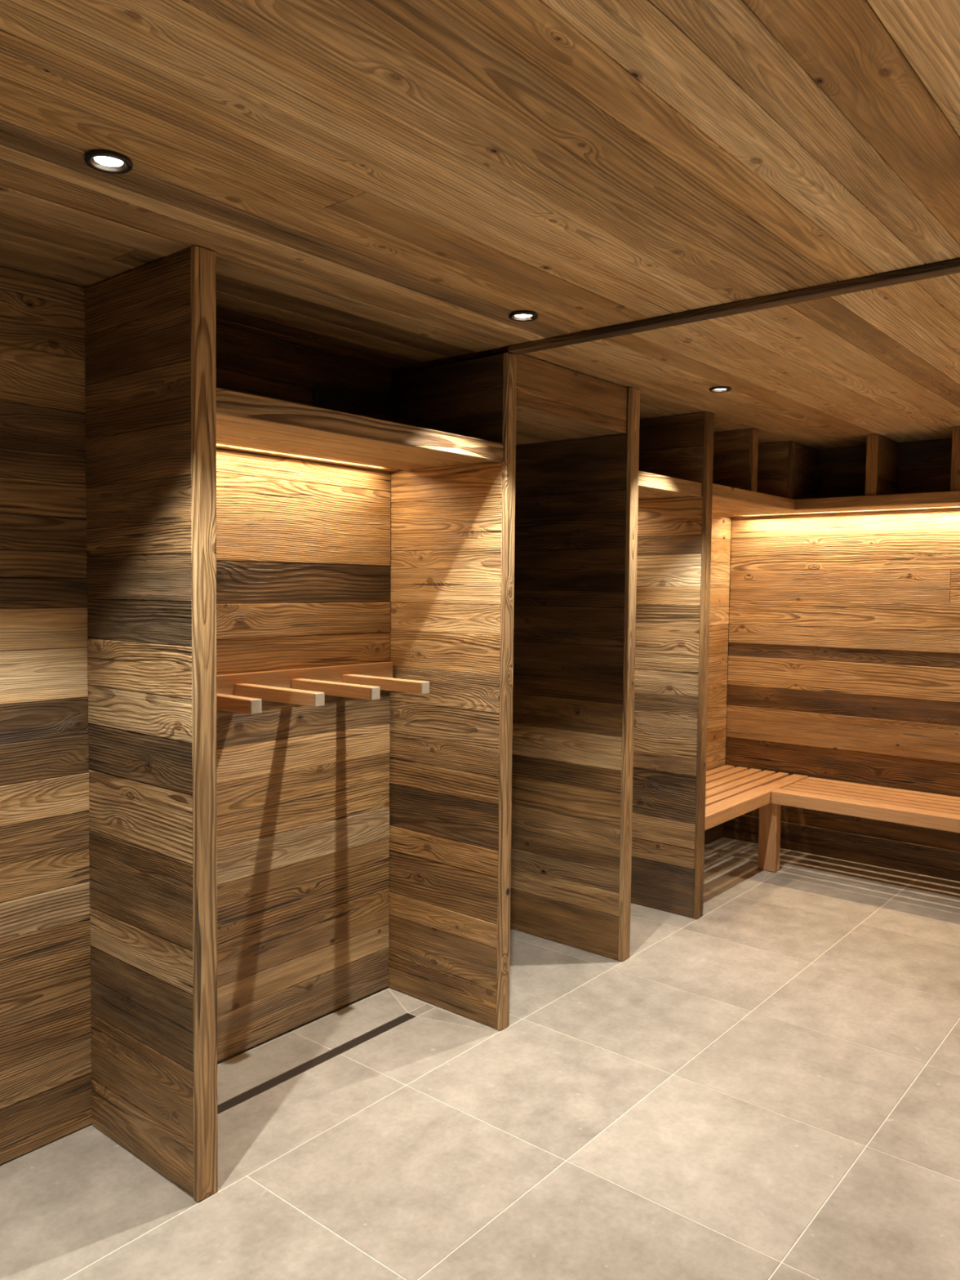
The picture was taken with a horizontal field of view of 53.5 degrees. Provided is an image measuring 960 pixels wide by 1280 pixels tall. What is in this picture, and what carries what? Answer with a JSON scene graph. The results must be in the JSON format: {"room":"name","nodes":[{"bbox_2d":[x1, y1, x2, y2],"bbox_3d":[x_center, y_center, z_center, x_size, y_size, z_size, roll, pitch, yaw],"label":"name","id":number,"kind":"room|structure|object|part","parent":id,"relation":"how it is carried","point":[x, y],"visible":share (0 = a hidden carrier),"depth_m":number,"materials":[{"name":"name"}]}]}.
{"room":"changing room","nodes":[
{"label":"changing room","id":0,"kind":"room"},
{"bbox_2d":[0,266,92,1164],"bbox_3d":[-2.134,0.271,1.421,0.018,2.350,3.285,3,4,40],"label":"wall","id":1,"kind":"structure","parent":0,"point":[46,1078],"depth_m":2.56,"materials":[{"name":"brown wood"}]},
{"bbox_2d":[84,244,217,1201],"bbox_3d":[-0.874,0.223,2.513,0.524,2.350,0.060,3,4,40],"label":"wall","id":2,"kind":"structure","parent":0,"point":[150,329],"depth_m":2.44,"materials":[{"name":"brown wood"}]},
{"bbox_2d":[216,324,391,1062],"bbox_3d":[-0.714,0.184,3.163,0.018,2.345,1.155,3,4,40],"label":"wall","id":3,"kind":"structure","parent":0,"point":[303,546],"depth_m":3.27,"materials":[{"name":"brown wood"}]},
{"bbox_2d":[216,662,429,714],"bbox_3d":[-0.547,0.157,3.022,0.414,0.090,1.131,3,4,40],"label":"peg rack","id":4,"kind":"object","parent":3,"relation":"attached to","point":[243,692],"visible":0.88,"depth_m":3.08,"materials":[{"name":"brown wood"}]},
{"bbox_3d":[-0.696,0.148,3.145,0.026,0.090,1.131,3,4,40],"label":"rail","id":5,"kind":"part","parent":4,"relation":"part of","materials":[{"name":"brown wood"}]},
{"bbox_2d":[313,386,346,413],"bbox_3d":[-0.520,-0.796,3.307,0.012,0.145,0.145,3,4,40],"label":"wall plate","id":6,"kind":"object","parent":3,"relation":"attached to","point":[326,398],"visible":0.42,"depth_m":3.30,"materials":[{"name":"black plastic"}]},
{"bbox_2d":[216,387,503,471],"bbox_3d":[-0.494,-0.622,2.940,0.534,0.062,1.155,3,4,40],"label":"wall shelf","id":7,"kind":"object","parent":3,"relation":"attached to","point":[245,422],"visible":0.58,"depth_m":2.83,"materials":[{"name":"brown wood"}]},
{"bbox_2d":[387,352,516,1030],"bbox_3d":[-0.479,0.166,3.753,1.501,2.330,0.052,3,4,40],"label":"wall","id":8,"kind":"structure","parent":0,"point":[452,527],"depth_m":3.40,"materials":[{"name":"brown wood"}]},
{"bbox_2d":[0,0,959,449],"bbox_3d":[0.523,-0.932,2.159,5.220,0.018,7.900,3,4,40],"label":"ceiling","id":9,"kind":"structure","parent":0,"point":[383,183],"depth_m":1.88,"materials":[{"name":"brown wood"}]},
{"bbox_2d":[84,150,133,173],"bbox_3d":[-0.707,-0.910,1.815,0.087,0.008,0.087,3,4,40],"label":"recessed light","id":10,"kind":"object","parent":9,"relation":"in","point":[107,162],"visible":1,"depth_m":1.81,"materials":[{"name":"white"}]},
{"bbox_2d":[508,311,537,321],"bbox_3d":[0.128,-0.959,2.823,0.087,0.008,0.087,3,4,40],"label":"recessed light","id":11,"kind":"object","parent":9,"relation":"in","point":[520,316],"visible":1,"depth_m":2.82,"materials":[{"name":"white"}]},
{"bbox_2d":[709,386,731,392],"bbox_3d":[0.967,-1.008,3.834,0.087,0.008,0.087,3,4,40],"label":"recessed light","id":12,"kind":"object","parent":9,"relation":"in","point":[715,389],"visible":1,"depth_m":3.83,"materials":[{"name":"white"}]},
{"bbox_2d":[508,258,959,355],"bbox_3d":[1.477,-0.899,2.081,3.549,0.020,0.052,3,4,40],"label":"trim","id":13,"kind":"structure","parent":9,"relation":"attached to","point":[949,267],"depth_m":2.65,"materials":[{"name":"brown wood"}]},
{"bbox_2d":[0,836,959,1279],"bbox_3d":[0.695,1.435,2.196,6.000,0.004,8.400,3,4,40],"label":"floor","id":14,"kind":"structure","parent":0,"point":[766,1085],"depth_m":2.71,"materials":[{"name":"tile"}]},
{"bbox_2d":[217,1013,416,1115],"bbox_3d":[-0.548,1.374,3.081,0.044,0.006,0.947,3,4,40],"label":"floor drain","id":15,"kind":"object","parent":14,"relation":"in","point":[264,1086],"visible":0.61,"depth_m":3.08,"materials":[{"name":"brown metal"}]},
{"bbox_2d":[704,764,788,872],"bbox_3d":[1.280,1.039,5.212,0.537,0.460,1.386,3,4,40],"label":"bench","id":16,"kind":"object","parent":14,"relation":"on","point":[731,792],"visible":0.46,"depth_m":5.21,"materials":[{"name":"brown wood"}]},
{"bbox_3d":[1.297,0.861,4.895,0.098,0.068,0.935,3,4,40],"label":"rail","id":17,"kind":"part","parent":16,"relation":"part of","materials":[{"name":"brown wood"}]},
{"bbox_3d":[1.596,1.074,5.253,0.100,0.390,0.070,3,4,40],"label":"leg","id":18,"kind":"part","parent":16,"relation":"part of","materials":[{"name":"brown wood"}]},
{"bbox_2d":[763,773,959,833],"bbox_3d":[3.087,1.109,4.259,3.670,0.460,0.550,3,4,40],"label":"bench","id":19,"kind":"object","parent":14,"relation":"on","point":[914,808],"visible":0.92,"depth_m":4.97,"materials":[{"name":"brown wood"}]},
{"bbox_3d":[1.742,0.835,5.426,0.089,0.068,0.450,3,4,40],"label":"rail","id":20,"kind":"part","parent":19,"relation":"part of","materials":[{"name":"brown wood"}]},
{"bbox_2d":[509,352,626,444],"bbox_3d":[-0.237,-0.942,4.027,1.526,0.181,0.752,3,4,40],"label":"wall header","id":21,"kind":"structure","parent":0,"point":[554,402],"depth_m":3.58,"materials":[{"name":"brown wood"}]},
{"bbox_2d":[510,386,639,961],"bbox_3d":[0.041,0.126,4.380,1.500,2.350,0.064,3,4,40],"label":"wall","id":22,"kind":"structure","parent":0,"point":[576,500],"depth_m":4.04,"materials":[{"name":"brown wood"}]},
{"bbox_2d":[631,411,714,919],"bbox_3d":[0.830,0.121,4.596,0.560,2.350,0.063,3,4,40],"label":"wall","id":23,"kind":"structure","parent":0,"point":[674,534],"depth_m":4.50,"materials":[{"name":"brown wood"}]},
{"bbox_2d":[704,515,731,844],"bbox_3d":[1.077,0.080,5.346,0.018,2.350,1.406,3,4,40],"label":"wall","id":24,"kind":"structure","parent":0,"point":[721,525],"depth_m":5.78,"materials":[{"name":"brown wood"}]},
{"bbox_2d":[711,483,795,512],"bbox_3d":[1.184,-0.729,4.974,0.550,0.056,1.030,3,4,40],"label":"wall shelf","id":25,"kind":"object","parent":24,"relation":"attached to","point":[725,498],"visible":0.39,"depth_m":4.88,"materials":[{"name":"brown wood"}]},
{"bbox_2d":[712,428,758,492],"bbox_3d":[1.186,-0.916,4.978,0.528,0.315,0.062,3,4,40],"label":"divider","id":26,"kind":"object","parent":25,"relation":"on","point":[735,451],"visible":0.43,"depth_m":4.84,"materials":[{"name":"brown wood"}]},
{"bbox_2d":[723,438,959,880],"bbox_3d":[3.137,0.143,4.560,4.160,2.350,0.028,3,4,40],"label":"wall","id":27,"kind":"structure","parent":0,"point":[844,650],"depth_m":5.40,"materials":[{"name":"brown wood"}]},
{"bbox_2d":[711,490,959,517],"bbox_3d":[3.010,-0.678,4.359,4.150,0.056,0.400,3,4,40],"label":"wall shelf","id":28,"kind":"object","parent":27,"relation":"attached to","point":[942,500],"visible":0.79,"depth_m":5.01,"materials":[{"name":"brown wood"}]},
{"bbox_2d":[756,440,818,499],"bbox_3d":[1.615,-0.941,5.496,0.528,0.315,0.408,3,4,40],"label":"divider","id":29,"kind":"object","parent":28,"relation":"on","point":[786,469],"visible":0.57,"depth_m":5.25,"materials":[{"name":"brown wood"}]},
{"bbox_3d":[1.492,-0.935,5.363,0.507,0.315,0.045,3,4,40],"label":"panel","id":30,"kind":"part","parent":29,"relation":"part of","materials":[{"name":"brown wood"}]},
{"bbox_3d":[1.825,-0.931,5.352,0.017,0.315,0.362,3,4,40],"label":"panel","id":31,"kind":"part","parent":29,"relation":"part of","materials":[{"name":"brown wood"}]},
{"bbox_2d":[865,434,899,495],"bbox_3d":[2.146,-0.913,5.077,0.055,0.315,0.378,3,4,40],"label":"divider","id":32,"kind":"object","parent":28,"relation":"on","point":[882,453],"visible":0.88,"depth_m":4.97,"materials":[{"name":"brown wood"}]},
{"bbox_3d":[2.152,-0.913,5.085,0.055,0.315,0.358,3,4,40],"label":"panel","id":33,"kind":"part","parent":32,"relation":"part of","materials":[{"name":"brown wood"}]},
{"bbox_2d":[950,426,959,491],"bbox_3d":[2.462,-0.895,4.815,0.057,0.315,0.378,3,4,40],"label":"divider","id":34,"kind":"object","parent":28,"relation":"on","point":[955,463],"visible":1,"depth_m":4.68,"materials":[{"name":"brown wood"}]},
{"bbox_3d":[0.406,0.121,4.514,0.018,2.350,0.603,3,4,40],"label":"wall","id":35,"kind":"structure","parent":0,"visible":0},
{"bbox_2d":[638,471,702,499],"bbox_3d":[0.622,-0.687,4.295,0.522,0.062,0.603,3,4,40],"label":"wall shelf","id":36,"kind":"object","parent":35,"relation":"attached to","point":[651,486],"visible":0.27,"depth_m":4.18,"materials":[{"name":"brown wood"}]}
]}

